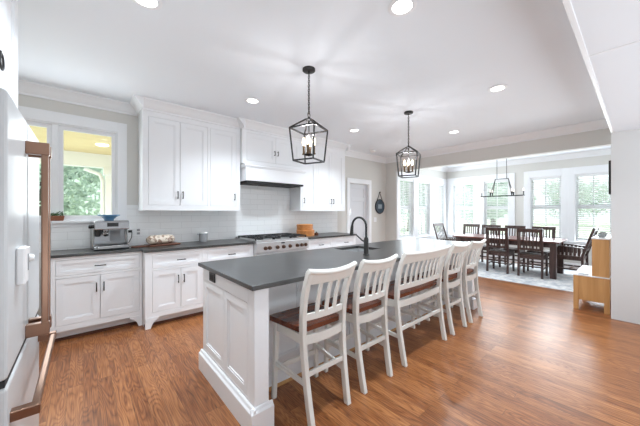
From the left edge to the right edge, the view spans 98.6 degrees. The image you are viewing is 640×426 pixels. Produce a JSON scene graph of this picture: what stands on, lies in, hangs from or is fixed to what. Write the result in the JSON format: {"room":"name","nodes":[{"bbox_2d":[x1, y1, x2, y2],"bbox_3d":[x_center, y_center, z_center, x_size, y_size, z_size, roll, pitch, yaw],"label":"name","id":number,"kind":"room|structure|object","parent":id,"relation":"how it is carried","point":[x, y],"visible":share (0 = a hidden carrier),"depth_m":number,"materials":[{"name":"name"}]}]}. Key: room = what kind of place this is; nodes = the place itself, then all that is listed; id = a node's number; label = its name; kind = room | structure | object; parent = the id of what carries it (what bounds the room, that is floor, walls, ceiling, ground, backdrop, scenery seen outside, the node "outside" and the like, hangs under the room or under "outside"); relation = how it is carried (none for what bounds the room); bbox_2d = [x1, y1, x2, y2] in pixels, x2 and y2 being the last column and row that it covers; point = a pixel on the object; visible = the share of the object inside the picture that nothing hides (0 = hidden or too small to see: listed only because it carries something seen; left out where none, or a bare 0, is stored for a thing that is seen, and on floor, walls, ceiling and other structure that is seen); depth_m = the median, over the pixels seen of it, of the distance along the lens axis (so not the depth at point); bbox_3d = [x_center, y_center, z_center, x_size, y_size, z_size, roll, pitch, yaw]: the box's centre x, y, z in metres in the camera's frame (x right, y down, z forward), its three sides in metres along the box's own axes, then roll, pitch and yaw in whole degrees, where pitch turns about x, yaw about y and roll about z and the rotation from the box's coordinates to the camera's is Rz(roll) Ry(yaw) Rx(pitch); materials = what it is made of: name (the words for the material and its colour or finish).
{"room":"kitchen","nodes":[
{"label":"kitchen","id":0,"kind":"room"},
{"bbox_2d":[18,94,385,315],"bbox_3d":[-0.956,-0.020,4.973,7.240,2.740,0.174,0,0,-41],"label":"wall","id":1,"kind":"structure","parent":0,"point":[263,210],"depth_m":4.35,"materials":[{"name":"tile"}]},
{"bbox_2d":[18,106,126,227],"bbox_3d":[-3.037,-0.480,3.172,1.325,1.310,0.190,0,0,-41],"label":"window","id":2,"kind":"structure","parent":1,"relation":"in","point":[56,123],"depth_m":3.25,"materials":[{"name":"white paint"}]},
{"bbox_2d":[51,211,64,220],"bbox_3d":[-2.999,0.045,3.123,0.149,0.110,0.063,0,0,-41],"label":"planter","id":3,"kind":"object","parent":2,"relation":"on","point":[54,217],"visible":0.75,"depth_m":3.12,"materials":[{"name":"brown wood"}]},
{"bbox_2d":[135,227,141,235],"bbox_3d":[-2.401,0.260,3.640,0.072,0.116,0.007,0,0,-41],"label":"wall outlet","id":4,"kind":"object","parent":1,"relation":"attached to","point":[138,230],"visible":1,"depth_m":3.64,"materials":[{"name":"white plastic"}]},
{"bbox_2d":[138,109,207,210],"bbox_3d":[-1.986,-0.650,3.768,0.794,1.260,0.376,0,0,-41],"label":"upper cabinet","id":5,"kind":"object","parent":1,"relation":"attached to","point":[172,150],"visible":0.99,"depth_m":3.62,"materials":[{"name":"white paint"}]},
{"bbox_2d":[18,79,386,163],"bbox_3d":[2.110,-1.327,1.381,7.000,0.125,9.340,0,0,-41],"label":"trim","id":6,"kind":"structure","parent":1,"relation":"attached to","point":[28,88],"depth_m":3.24,"materials":[{"name":"white paint"}]},
{"bbox_2d":[208,123,239,210],"bbox_3d":[-1.505,-0.650,4.183,0.476,1.260,0.376,0,0,-41],"label":"upper cabinet","id":7,"kind":"object","parent":1,"relation":"attached to","point":[223,141],"visible":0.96,"depth_m":4.07,"materials":[{"name":"white paint"}]},
{"bbox_2d":[240,129,302,169],"bbox_3d":[-0.865,-1.012,4.687,1.148,0.536,0.446,0,0,-41],"label":"upper cabinet","id":8,"kind":"object","parent":1,"relation":"attached to","point":[256,148],"visible":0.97,"depth_m":4.48,"materials":[{"name":"white paint"}]},
{"bbox_2d":[130,94,351,150],"bbox_3d":[-0.887,-1.327,4.623,3.784,0.125,0.515,0,0,-41],"label":"trim","id":9,"kind":"structure","parent":8,"relation":"attached to","point":[137,102],"depth_m":3.96,"materials":[{"name":"white paint"}]},
{"bbox_2d":[240,163,305,187],"bbox_3d":[-0.842,-0.585,4.665,1.150,0.281,0.490,0,0,-41],"label":"range hood","id":10,"kind":"object","parent":1,"relation":"attached to","point":[250,174],"visible":0.77,"depth_m":4.45,"materials":[{"name":"white paint"}]},
{"bbox_2d":[290,143,316,210],"bbox_3d":[-0.301,-0.650,5.219,0.397,1.260,0.376,0,0,-41],"label":"upper cabinet","id":11,"kind":"object","parent":1,"relation":"attached to","point":[304,198],"visible":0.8,"depth_m":5.12,"materials":[{"name":"white paint"}]},
{"bbox_2d":[317,145,344,210],"bbox_3d":[0.136,-0.650,5.595,0.755,1.260,0.376,0,0,-41],"label":"upper cabinet","id":12,"kind":"object","parent":1,"relation":"attached to","point":[331,173],"visible":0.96,"depth_m":5.47,"materials":[{"name":"white paint"}]},
{"bbox_2d":[347,178,371,243],"bbox_3d":[0.893,0.285,6.573,0.860,2.130,0.162,0,0,-41],"label":"door","id":13,"kind":"structure","parent":1,"relation":"in","point":[359,191],"depth_m":6.63,"materials":[{"name":"white paint"}]},
{"bbox_2d":[18,0,610,167],"bbox_3d":[3.301,-1.440,2.182,10.050,0.100,10.000,0,0,-41],"label":"ceiling","id":14,"kind":"structure","parent":0,"point":[439,61],"depth_m":2.53,"materials":[{"name":"paint"}]},
{"bbox_2d":[132,0,161,9],"bbox_3d":[-1.135,-1.383,1.794,0.190,0.011,0.190,0,0,-41],"label":"recessed light","id":15,"kind":"object","parent":14,"relation":"in","point":[147,4],"visible":1,"depth_m":1.83,"materials":[{"name":"white paint"}]},
{"bbox_2d":[245,97,259,103],"bbox_3d":[-0.839,-1.383,3.427,0.190,0.011,0.190,0,0,-41],"label":"recessed light","id":16,"kind":"object","parent":14,"relation":"in","point":[251,100],"visible":1,"depth_m":3.42,"materials":[{"name":"white paint"}]},
{"bbox_2d":[289,66,327,163],"bbox_3d":[-0.108,-0.939,2.678,0.288,0.902,0.288,0,0,28],"label":"lantern pendant","id":17,"kind":"object","parent":14,"relation":"hanging from","point":[308,70],"visible":1,"depth_m":2.66,"materials":[{"name":"black metal"}]},
{"bbox_2d":[349,128,359,131],"bbox_3d":[0.584,-1.383,4.672,0.190,0.011,0.190,0,0,-41],"label":"recessed light","id":18,"kind":"object","parent":14,"relation":"in","point":[354,129],"visible":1,"depth_m":4.67,"materials":[{"name":"white paint"}]},
{"bbox_2d":[388,0,416,16],"bbox_3d":[0.554,-1.383,1.855,0.190,0.011,0.190,0,0,-41],"label":"recessed light","id":19,"kind":"object","parent":14,"relation":"in","point":[398,8],"visible":1,"depth_m":1.86,"materials":[{"name":"white paint"}]},
{"bbox_2d":[396,110,420,177],"bbox_3d":[1.231,-0.939,3.830,0.288,0.902,0.288,0,0,28],"label":"lantern pendant","id":20,"kind":"object","parent":14,"relation":"hanging from","point":[409,112],"visible":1,"depth_m":3.81,"materials":[{"name":"black metal"}]},
{"bbox_2d":[488,84,507,91],"bbox_3d":[1.989,-1.383,3.084,0.190,0.011,0.190,0,0,-41],"label":"recessed light","id":21,"kind":"object","parent":14,"relation":"in","point":[500,87],"visible":1,"depth_m":3.08,"materials":[{"name":"white paint"}]},
{"bbox_2d":[480,159,524,196],"bbox_3d":[4.323,-0.880,6.551,0.180,1.019,0.900,0,0,-41],"label":"chandelier","id":22,"kind":"object","parent":14,"relation":"hanging from","point":[492,191],"visible":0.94,"depth_m":6.47,"materials":[{"name":"black metal"}]},
{"bbox_2d":[571,0,639,131],"bbox_3d":[1.472,-1.195,1.409,6.070,0.390,0.256,0,0,-41],"label":"ceiling beam","id":23,"kind":"structure","parent":14,"relation":"attached to","point":[604,25],"depth_m":1.72,"materials":[{"name":"paint"}]},
{"bbox_2d":[562,0,613,132],"bbox_3d":[1.476,-1.008,1.405,6.070,0.033,0.275,0,0,-41],"label":"trim","id":24,"kind":"structure","parent":23,"relation":"attached to","point":[568,6],"depth_m":1.72,"materials":[{"name":"white paint"}]},
{"bbox_2d":[589,40,639,56],"bbox_3d":[1.796,-0.999,1.688,0.015,0.005,0.214,0,0,-41],"label":"trim","id":25,"kind":"structure","parent":23,"relation":"attached to","point":[638,40],"depth_m":1.68,"materials":[{"name":"white paint"}]},
{"bbox_2d":[39,258,639,425],"bbox_3d":[3.301,1.390,2.182,10.050,0.080,10.000,0,0,-41],"label":"floor","id":26,"kind":"structure","parent":0,"point":[532,358],"depth_m":2.29,"materials":[{"name":"brown wood"}]},
{"bbox_2d":[0,88,56,425],"bbox_3d":[-1.580,0.455,1.028,0.826,1.730,0.890,0,0,-41],"label":"refrigerator","id":27,"kind":"object","parent":26,"relation":"on","point":[22,386],"visible":1,"depth_m":1.11,"materials":[{"name":"white metal"}]},
{"bbox_2d":[50,251,141,341],"bbox_3d":[-2.564,0.908,3.185,0.800,0.884,0.496,0,0,-41],"label":"base cabinet","id":28,"kind":"object","parent":26,"relation":"on","point":[91,294],"visible":0.94,"depth_m":3.01,"materials":[{"name":"white paint"},{"name":"black metal"}]},
{"bbox_2d":[142,248,204,329],"bbox_3d":[-1.944,0.908,3.596,0.665,0.884,0.672,0,0,-41],"label":"base cabinet","id":29,"kind":"object","parent":26,"relation":"on","point":[172,281],"visible":0.94,"depth_m":3.35,"materials":[{"name":"white paint"}]},
{"bbox_2d":[51,239,253,257],"bbox_3d":[-2.003,0.451,3.553,2.179,0.030,0.656,0,0,-41],"label":"countertop","id":30,"kind":"structure","parent":29,"relation":"on","point":[224,242],"depth_m":3.29,"materials":[{"name":"black stone"}]},
{"bbox_2d":[88,220,131,250],"bbox_3d":[-2.462,0.269,3.286,0.421,0.335,0.464,0,0,43],"label":"espresso machine","id":31,"kind":"object","parent":30,"relation":"on","point":[104,235],"visible":1,"depth_m":3.21,"materials":[{"name":"metal"}]},
{"bbox_2d":[97,215,119,220],"bbox_3d":[-2.510,0.066,3.276,0.216,0.070,0.216,0,0,-41],"label":"dish","id":32,"kind":"object","parent":31,"relation":"on","point":[105,217],"visible":1,"depth_m":3.23,"materials":[{"name":"blue ceramic"}]},
{"bbox_2d":[98,243,125,245],"bbox_3d":[-2.422,0.382,3.204,0.125,0.005,0.240,0,0,43],"label":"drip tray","id":33,"kind":"object","parent":31,"relation":"attached to","point":[121,244],"depth_m":3.21,"materials":[{"name":"silver metal"}]},
{"bbox_2d":[97,244,127,249],"bbox_3d":[-2.422,0.401,3.204,0.145,0.034,0.280,0,0,43],"label":"drip tray","id":34,"kind":"object","parent":31,"relation":"on","point":[108,246],"depth_m":3.16,"materials":[{"name":"metal"}]},
{"bbox_2d":[131,242,180,247],"bbox_3d":[-2.123,0.426,3.554,0.200,0.020,0.557,0,0,35],"label":"cutting board","id":35,"kind":"object","parent":30,"relation":"on","point":[171,243],"visible":1,"depth_m":3.52,"materials":[{"name":"brown wood"}]},
{"bbox_2d":[146,234,174,243],"bbox_3d":[-2.087,0.356,3.613,0.151,0.119,0.330,0,0,35],"label":"bread loaf","id":36,"kind":"object","parent":35,"relation":"on","point":[155,239],"visible":0.99,"depth_m":3.55,"materials":[{"name":"beige food"}]},
{"bbox_2d":[197,232,207,241],"bbox_3d":[-1.723,0.366,4.058,0.130,0.140,0.130,0,0,4],"label":"canister","id":37,"kind":"object","parent":30,"relation":"on","point":[203,236],"visible":1,"depth_m":4.01,"materials":[{"name":"grey metal"}]},
{"bbox_2d":[205,244,252,261],"bbox_3d":[-1.432,0.908,4.038,0.686,0.884,0.672,0,0,-41],"label":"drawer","id":38,"kind":"object","parent":26,"relation":"on","point":[237,251],"visible":0.23,"depth_m":3.79,"materials":[{"name":"white paint"}]},
{"bbox_2d":[236,233,308,255],"bbox_3d":[-0.772,0.866,4.536,0.956,0.968,0.768,0,0,-41],"label":"range","id":39,"kind":"object","parent":26,"relation":"on","point":[264,244],"visible":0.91,"depth_m":4.30,"materials":[{"name":"metal"}]},
{"bbox_2d":[236,234,307,242],"bbox_3d":[-0.792,0.422,4.559,0.956,0.045,0.705,0,0,-41],"label":"cooktop","id":40,"kind":"object","parent":39,"relation":"in","point":[259,238],"depth_m":4.36,"materials":[{"name":"metal"}]},
{"bbox_2d":[270,261,356,425],"bbox_3d":[-0.043,0.848,1.969,0.446,1.003,0.488,0,0,-41],"label":"counter stool","id":41,"kind":"object","parent":26,"relation":"on","point":[294,323],"visible":1,"depth_m":1.89,"materials":[{"name":"white paint"}]},
{"bbox_2d":[306,237,333,249],"bbox_3d":[-0.191,0.908,5.106,0.660,0.884,0.672,0,0,-41],"label":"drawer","id":42,"kind":"object","parent":26,"relation":"on","point":[320,243],"visible":0.2,"depth_m":4.90,"materials":[{"name":"white paint"}]},
{"bbox_2d":[302,232,356,238],"bbox_3d":[0.041,0.451,5.313,1.277,0.030,0.656,0,0,-41],"label":"countertop","id":43,"kind":"structure","parent":42,"relation":"on","point":[329,234],"depth_m":5.16,"materials":[{"name":"black stone"}]},
{"bbox_2d":[296,230,314,235],"bbox_3d":[-0.270,0.384,5.111,0.338,0.104,0.338,0,0,-41],"label":"bread box","id":44,"kind":"object","parent":43,"relation":"on","point":[305,232],"visible":0.68,"depth_m":4.97,"materials":[{"name":"brown wood"}]},
{"bbox_2d":[297,224,312,229],"bbox_3d":[-0.283,0.280,5.127,0.308,0.104,0.308,0,0,-41],"label":"bread box","id":45,"kind":"object","parent":44,"relation":"on","point":[299,226],"visible":0.98,"depth_m":5.01,"materials":[{"name":"brown wood"}]},
{"bbox_2d":[199,249,476,425],"bbox_3d":[0.593,0.908,3.132,3.475,0.884,0.985,0,0,-41],"label":"kitchen island","id":46,"kind":"object","parent":26,"relation":"on","point":[236,355],"visible":0.51,"depth_m":2.06,"materials":[{"name":"white paint"}]},
{"bbox_2d":[209,271,214,282],"bbox_3d":[-0.860,0.518,2.196,0.008,0.073,0.120,0,0,-41],"label":"outlet","id":47,"kind":"object","parent":46,"relation":"attached to","point":[211,275],"depth_m":2.19,"materials":[{"name":"black plastic"}]},
{"bbox_2d":[198,238,466,290],"bbox_3d":[0.599,0.451,3.138,3.497,0.030,1.005,0,0,-41],"label":"island countertop","id":48,"kind":"structure","parent":46,"relation":"on","point":[253,273],"depth_m":2.38,"materials":[{"name":"black stone"}]},
{"bbox_2d":[346,248,369,251],"bbox_3d":[0.448,0.568,3.288,0.450,0.204,0.380,0,0,-41],"label":"sink","id":49,"kind":"object","parent":48,"relation":"in","point":[354,249],"visible":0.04,"depth_m":3.53,"materials":[{"name":"grey metal"}]},
{"bbox_2d":[350,216,368,255],"bbox_3d":[0.405,0.240,2.856,0.062,0.391,0.252,0,0,-41],"label":"faucet","id":50,"kind":"object","parent":48,"relation":"on","point":[366,240],"visible":1,"depth_m":2.78,"materials":[{"name":"black metal"}]},
{"bbox_2d":[334,236,355,246],"bbox_3d":[0.288,0.908,5.518,0.600,0.884,0.672,0,0,-41],"label":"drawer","id":51,"kind":"object","parent":26,"relation":"on","point":[346,240],"visible":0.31,"depth_m":5.28,"materials":[{"name":"white paint"}]},
{"bbox_2d":[322,254,397,393],"bbox_3d":[0.340,0.848,2.299,0.446,1.003,0.488,0,0,-41],"label":"counter stool","id":52,"kind":"object","parent":26,"relation":"on","point":[357,302],"visible":0.96,"depth_m":2.19,"materials":[{"name":"white paint"}]},
{"bbox_2d":[364,245,450,366],"bbox_3d":[0.916,0.848,2.795,0.874,1.004,0.488,0,0,-41],"label":"bench","id":53,"kind":"object","parent":26,"relation":"on","point":[400,287],"visible":0.98,"depth_m":2.66,"materials":[{"name":"white paint"}]},
{"bbox_2d":[417,241,470,334],"bbox_3d":[1.471,0.848,3.273,0.446,1.003,0.488,0,0,-41],"label":"counter stool","id":54,"kind":"object","parent":26,"relation":"on","point":[455,280],"visible":0.85,"depth_m":3.17,"materials":[{"name":"white paint"}]},
{"bbox_2d":[437,239,485,322],"bbox_3d":[1.852,0.848,3.600,0.446,1.003,0.488,0,0,-41],"label":"counter stool","id":55,"kind":"object","parent":26,"relation":"on","point":[468,274],"visible":0.79,"depth_m":3.48,"materials":[{"name":"white paint"}]},
{"bbox_2d":[478,259,575,291],"bbox_3d":[4.363,1.345,6.328,2.370,0.010,3.860,0,0,-41],"label":"area rug","id":56,"kind":"object","parent":26,"relation":"on","point":[564,281],"visible":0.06,"depth_m":5.72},
{"bbox_2d":[432,223,463,241],"bbox_3d":[3.493,0.825,7.439,0.588,1.030,0.658,0,0,-41],"label":"armchair","id":57,"kind":"object","parent":56,"relation":"on","point":[441,225],"visible":0.46,"depth_m":7.56,"materials":[{"name":"brown wood"}]},
{"bbox_2d":[463,224,479,260],"bbox_3d":[4.099,0.840,7.619,0.524,1.000,0.438,0,0,-41],"label":"dining chair","id":58,"kind":"object","parent":56,"relation":"on","point":[464,225],"visible":0.23,"depth_m":7.75,"materials":[{"name":"brown wood"}]},
{"bbox_2d":[475,225,500,265],"bbox_3d":[4.338,0.840,7.112,0.524,1.000,0.438,0,0,-41],"label":"dining chair","id":59,"kind":"object","parent":56,"relation":"on","point":[483,226],"visible":0.32,"depth_m":7.17,"materials":[{"name":"brown wood"}]},
{"bbox_2d":[485,227,514,273],"bbox_3d":[4.078,0.840,6.235,0.524,1.000,0.438,0,0,-41],"label":"dining chair","id":60,"kind":"object","parent":56,"relation":"on","point":[498,252],"visible":1,"depth_m":6.13,"materials":[{"name":"brown wood"}]},
{"bbox_2d":[453,233,567,279],"bbox_3d":[4.374,0.965,6.476,0.980,0.750,2.050,0,0,-41],"label":"dining table","id":61,"kind":"object","parent":56,"relation":"on","point":[552,243],"visible":0.73,"depth_m":5.97,"materials":[{"name":"brown wood"}]},
{"bbox_2d":[498,225,525,266],"bbox_3d":[4.684,0.840,6.710,0.524,1.000,0.438,0,0,-41],"label":"dining chair","id":62,"kind":"object","parent":56,"relation":"on","point":[506,226],"visible":0.34,"depth_m":6.76,"materials":[{"name":"brown wood"}]},
{"bbox_2d":[516,228,547,278],"bbox_3d":[4.463,0.840,5.788,0.524,1.000,0.438,0,0,-41],"label":"dining chair","id":63,"kind":"object","parent":56,"relation":"on","point":[542,256],"visible":1,"depth_m":5.69,"materials":[{"name":"brown wood"}]},
{"bbox_2d":[527,226,555,273],"bbox_3d":[5.049,0.840,6.285,0.524,1.000,0.438,0,0,-41],"label":"dining chair","id":64,"kind":"object","parent":56,"relation":"on","point":[553,229],"visible":0.31,"depth_m":6.30,"materials":[{"name":"brown wood"}]},
{"bbox_2d":[557,227,598,270],"bbox_3d":[5.278,0.825,5.699,0.588,1.030,0.658,0,0,-39],"label":"armchair","id":65,"kind":"object","parent":56,"relation":"on","point":[567,252],"visible":0.73,"depth_m":5.59,"materials":[{"name":"brown wood"}]},
{"bbox_2d":[573,234,610,314],"bbox_3d":[4.042,0.849,4.051,0.988,1.002,0.357,0,0,-41],"label":"bench","id":66,"kind":"object","parent":26,"relation":"on","point":[595,286],"visible":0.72,"depth_m":3.70,"materials":[{"name":"brown wood"}]},
{"bbox_2d":[578,270,588,274],"bbox_3d":[3.723,0.857,3.891,0.110,0.018,0.200,0,0,44],"label":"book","id":67,"kind":"object","parent":66,"relation":"on","point":[579,272],"visible":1,"depth_m":3.86,"materials":[{"name":"paper"}]},
{"bbox_2d":[406,169,446,239],"bbox_3d":[3.040,-0.020,8.026,2.800,2.740,0.140,0,0,-41],"label":"wall","id":68,"kind":"structure","parent":0,"point":[425,172],"depth_m":8.16,"materials":[{"name":"beige paint"}]},
{"bbox_2d":[397,172,416,239],"bbox_3d":[2.258,-0.113,7.321,0.914,1.845,0.190,0,0,-41],"label":"window","id":69,"kind":"structure","parent":68,"relation":"in","point":[413,186],"depth_m":7.46,"materials":[{"name":"white paint"}]},
{"bbox_2d":[400,179,412,237],"bbox_3d":[2.281,-0.099,7.314,0.612,1.533,0.064,0,0,-41],"label":"window blind","id":70,"kind":"object","parent":69,"relation":"attached to","point":[404,183],"visible":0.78,"depth_m":7.31,"materials":[{"name":"white plastic"}]},
{"bbox_2d":[416,174,432,238],"bbox_3d":[2.943,-0.113,7.910,0.892,1.845,0.190,0,0,-41],"label":"window","id":71,"kind":"structure","parent":68,"relation":"in","point":[422,178],"depth_m":8.02,"materials":[{"name":"white paint"}]},
{"bbox_2d":[419,181,428,235],"bbox_3d":[2.955,-0.099,7.894,0.612,1.533,0.064,0,0,-41],"label":"window blind","id":72,"kind":"object","parent":71,"relation":"attached to","point":[420,182],"visible":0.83,"depth_m":7.91,"materials":[{"name":"white plastic"}]},
{"bbox_2d":[432,177,446,238],"bbox_3d":[3.633,-0.113,8.504,0.927,1.845,0.190,0,0,-41],"label":"window","id":73,"kind":"structure","parent":68,"relation":"in","point":[434,180],"depth_m":8.66,"materials":[{"name":"white paint"}]},
{"bbox_2d":[434,183,442,233],"bbox_3d":[3.634,-0.099,8.478,0.612,1.533,0.064,0,0,-41],"label":"window blind","id":74,"kind":"object","parent":73,"relation":"attached to","point":[441,185],"visible":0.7,"depth_m":8.53,"materials":[{"name":"white plastic"}]},
{"bbox_2d":[386,128,610,240],"bbox_3d":[3.283,-0.020,5.491,0.140,2.740,4.640,0,0,-41],"label":"wall header","id":75,"kind":"structure","parent":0,"point":[601,137],"depth_m":5.35,"materials":[{"name":"beige paint"}]},
{"bbox_2d":[386,119,608,162],"bbox_3d":[3.010,-1.327,5.619,0.105,0.125,4.090,0,0,-41],"label":"trim","id":76,"kind":"structure","parent":75,"relation":"attached to","point":[597,124],"depth_m":5.00,"materials":[{"name":"white paint"}]},
{"bbox_2d":[428,148,610,171],"bbox_3d":[4.445,-1.327,6.287,2.660,0.125,4.330,0,0,-41],"label":"trim","id":77,"kind":"structure","parent":75,"relation":"attached to","point":[600,152],"depth_m":7.08,"materials":[{"name":"white paint"}]},
{"bbox_2d":[447,155,610,264],"bbox_3d":[5.506,-0.020,7.200,0.140,2.740,4.330,0,0,-41],"label":"wall","id":78,"kind":"structure","parent":0,"point":[519,170],"depth_m":7.27,"materials":[{"name":"beige paint"}]},
{"bbox_2d":[447,176,478,236],"bbox_3d":[4.393,-0.122,8.455,0.190,1.865,0.926,0,0,-41],"label":"window","id":79,"kind":"structure","parent":78,"relation":"in","point":[475,179],"depth_m":8.59,"materials":[{"name":"white paint"}]},
{"bbox_2d":[454,183,473,233],"bbox_3d":[4.392,-0.099,8.425,0.064,1.533,0.582,0,0,-41],"label":"window blind","id":80,"kind":"object","parent":79,"relation":"attached to","point":[466,183],"visible":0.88,"depth_m":8.43,"materials":[{"name":"white plastic"}]},
{"bbox_2d":[479,173,514,235],"bbox_3d":[4.985,-0.122,7.767,0.190,1.865,0.886,0,0,-41],"label":"window","id":81,"kind":"structure","parent":78,"relation":"in","point":[486,178],"depth_m":7.77,"materials":[{"name":"white paint"}]},
{"bbox_2d":[485,180,508,234],"bbox_3d":[4.968,-0.099,7.756,0.064,1.533,0.582,0,0,-41],"label":"window blind","id":82,"kind":"object","parent":81,"relation":"attached to","point":[506,180],"visible":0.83,"depth_m":7.74,"materials":[{"name":"white plastic"}]},
{"bbox_2d":[480,253,591,268],"bbox_3d":[5.447,1.280,7.149,0.016,0.140,4.330,0,0,-41],"label":"baseboard","id":83,"kind":"structure","parent":78,"relation":"attached to","point":[480,253],"depth_m":7.03,"materials":[{"name":"white paint"}]},
{"bbox_2d":[524,168,567,245],"bbox_3d":[5.688,-0.122,6.950,0.190,1.865,0.872,0,0,-41],"label":"window","id":84,"kind":"structure","parent":78,"relation":"in","point":[563,172],"depth_m":6.87,"materials":[{"name":"white paint"}]},
{"bbox_2d":[531,176,560,238],"bbox_3d":[5.677,-0.099,6.932,0.064,1.533,0.582,0,0,-41],"label":"window blind","id":85,"kind":"object","parent":84,"relation":"attached to","point":[560,176],"visible":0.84,"depth_m":6.92,"materials":[{"name":"white plastic"}]},
{"bbox_2d":[568,164,610,247],"bbox_3d":[6.259,-0.122,6.287,0.190,1.865,0.874,0,0,-41],"label":"window","id":86,"kind":"structure","parent":78,"relation":"in","point":[596,169],"depth_m":6.49,"materials":[{"name":"white paint"}]},
{"bbox_2d":[576,173,610,240],"bbox_3d":[6.239,-0.099,6.280,0.064,1.533,0.582,0,0,-41],"label":"window blind","id":87,"kind":"object","parent":86,"relation":"attached to","point":[600,174],"visible":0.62,"depth_m":6.29,"materials":[{"name":"white plastic"}]},
{"bbox_2d":[611,129,639,323],"bbox_3d":[5.608,-0.020,1.356,0.130,2.740,5.739,0,0,-41],"label":"wall","id":88,"kind":"structure","parent":0,"point":[625,145],"depth_m":3.40,"materials":[{"name":"paint"}]},
{"bbox_2d":[609,160,610,194],"bbox_3d":[3.729,-0.440,3.539,0.120,0.430,0.022,0,0,-41],"label":"picture frame","id":89,"kind":"object","parent":88,"relation":"attached to","point":[610,160],"visible":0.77,"depth_m":3.50,"materials":[{"name":"black metal"}]},
{"label":"outside","id":90,"kind":"structure","parent":0,"visible":0},
{"bbox_2d":[400,218,609,237],"bbox_3d":[1.583,1.935,21.154,150.000,0.070,150.000,0,0,-41],"label":"lawn","id":91,"kind":"structure","parent":90,"point":[601,222],"depth_m":38.76,"materials":[{"name":"green plant"}]},
{"bbox_2d":[39,164,104,215],"bbox_3d":[-10.446,-1.225,11.607,4.668,6.264,8.089,0,0,42],"label":"tree","id":92,"kind":"object","parent":91,"relation":"on","point":[83,211],"visible":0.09,"depth_m":11.64,"materials":[{"name":"green plant"}]},
{"bbox_2d":[79,179,99,211],"bbox_3d":[-9.758,-1.158,16.902,5.276,6.128,6.820,0,0,16],"label":"tree","id":93,"kind":"object","parent":91,"relation":"on","point":[95,187],"visible":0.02,"depth_m":14.79,"materials":[{"name":"green plant"}]},
{"bbox_2d":[400,181,434,230],"bbox_3d":[8.935,-1.365,26.958,5.537,6.541,5.249,0,0,-27],"label":"tree","id":94,"kind":"object","parent":91,"relation":"on","point":[400,181],"visible":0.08,"depth_m":26.39,"materials":[{"name":"green plant"}]},
{"bbox_2d":[456,182,535,232],"bbox_3d":[13.118,-1.352,21.477,5.678,6.515,4.784,0,0,-18],"label":"tree","id":95,"kind":"object","parent":91,"relation":"on","point":[503,182],"visible":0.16,"depth_m":20.94,"materials":[{"name":"green plant"}]},
{"bbox_2d":[541,177,609,217],"bbox_3d":[35.719,-1.670,37.275,6.325,7.157,9.054,0,0,-9],"label":"tree","id":96,"kind":"object","parent":91,"relation":"on","point":[579,177],"visible":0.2,"depth_m":36.66,"materials":[{"name":"green plant"}]},
{"bbox_3d":[-3.849,1.675,4.472,7.000,0.450,2.800,0,0,-41],"label":"floor","id":97,"kind":"structure","parent":91,"relation":"on","visible":0},
{"bbox_2d":[83,167,110,214],"bbox_3d":[-4.429,0.280,5.556,0.524,2.340,0.220,0,0,-41],"label":"porch column","id":98,"kind":"structure","parent":97,"relation":"on","point":[105,185],"depth_m":5.54,"materials":[{"name":"white paint"}]},
{"bbox_2d":[39,150,110,168],"bbox_3d":[-4.632,-1.020,5.381,7.000,0.260,0.200,0,0,-41],"label":"beam","id":99,"kind":"structure","parent":98,"relation":"on","point":[71,158],"depth_m":5.35,"materials":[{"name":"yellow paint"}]},
{"bbox_2d":[29,126,110,154],"bbox_3d":[-3.849,-1.180,4.472,7.000,0.060,2.800,0,0,-41],"label":"ceiling","id":100,"kind":"structure","parent":99,"relation":"on","point":[73,141],"depth_m":4.49,"materials":[{"name":"yellow paint"}]},
{"bbox_3d":[-0.417,-0.020,-1.125,0.100,2.740,9.840,0,0,-41],"label":"wall","id":101,"kind":"structure","parent":0,"visible":0},
{"bbox_2d":[0,0,17,107],"bbox_3d":[-1.615,-0.900,0.925,0.718,0.740,1.110,0,0,-41],"label":"upper cabinet","id":102,"kind":"object","parent":101,"relation":"attached to","point":[8,8],"visible":0.95,"depth_m":1.44,"materials":[{"name":"white paint"}]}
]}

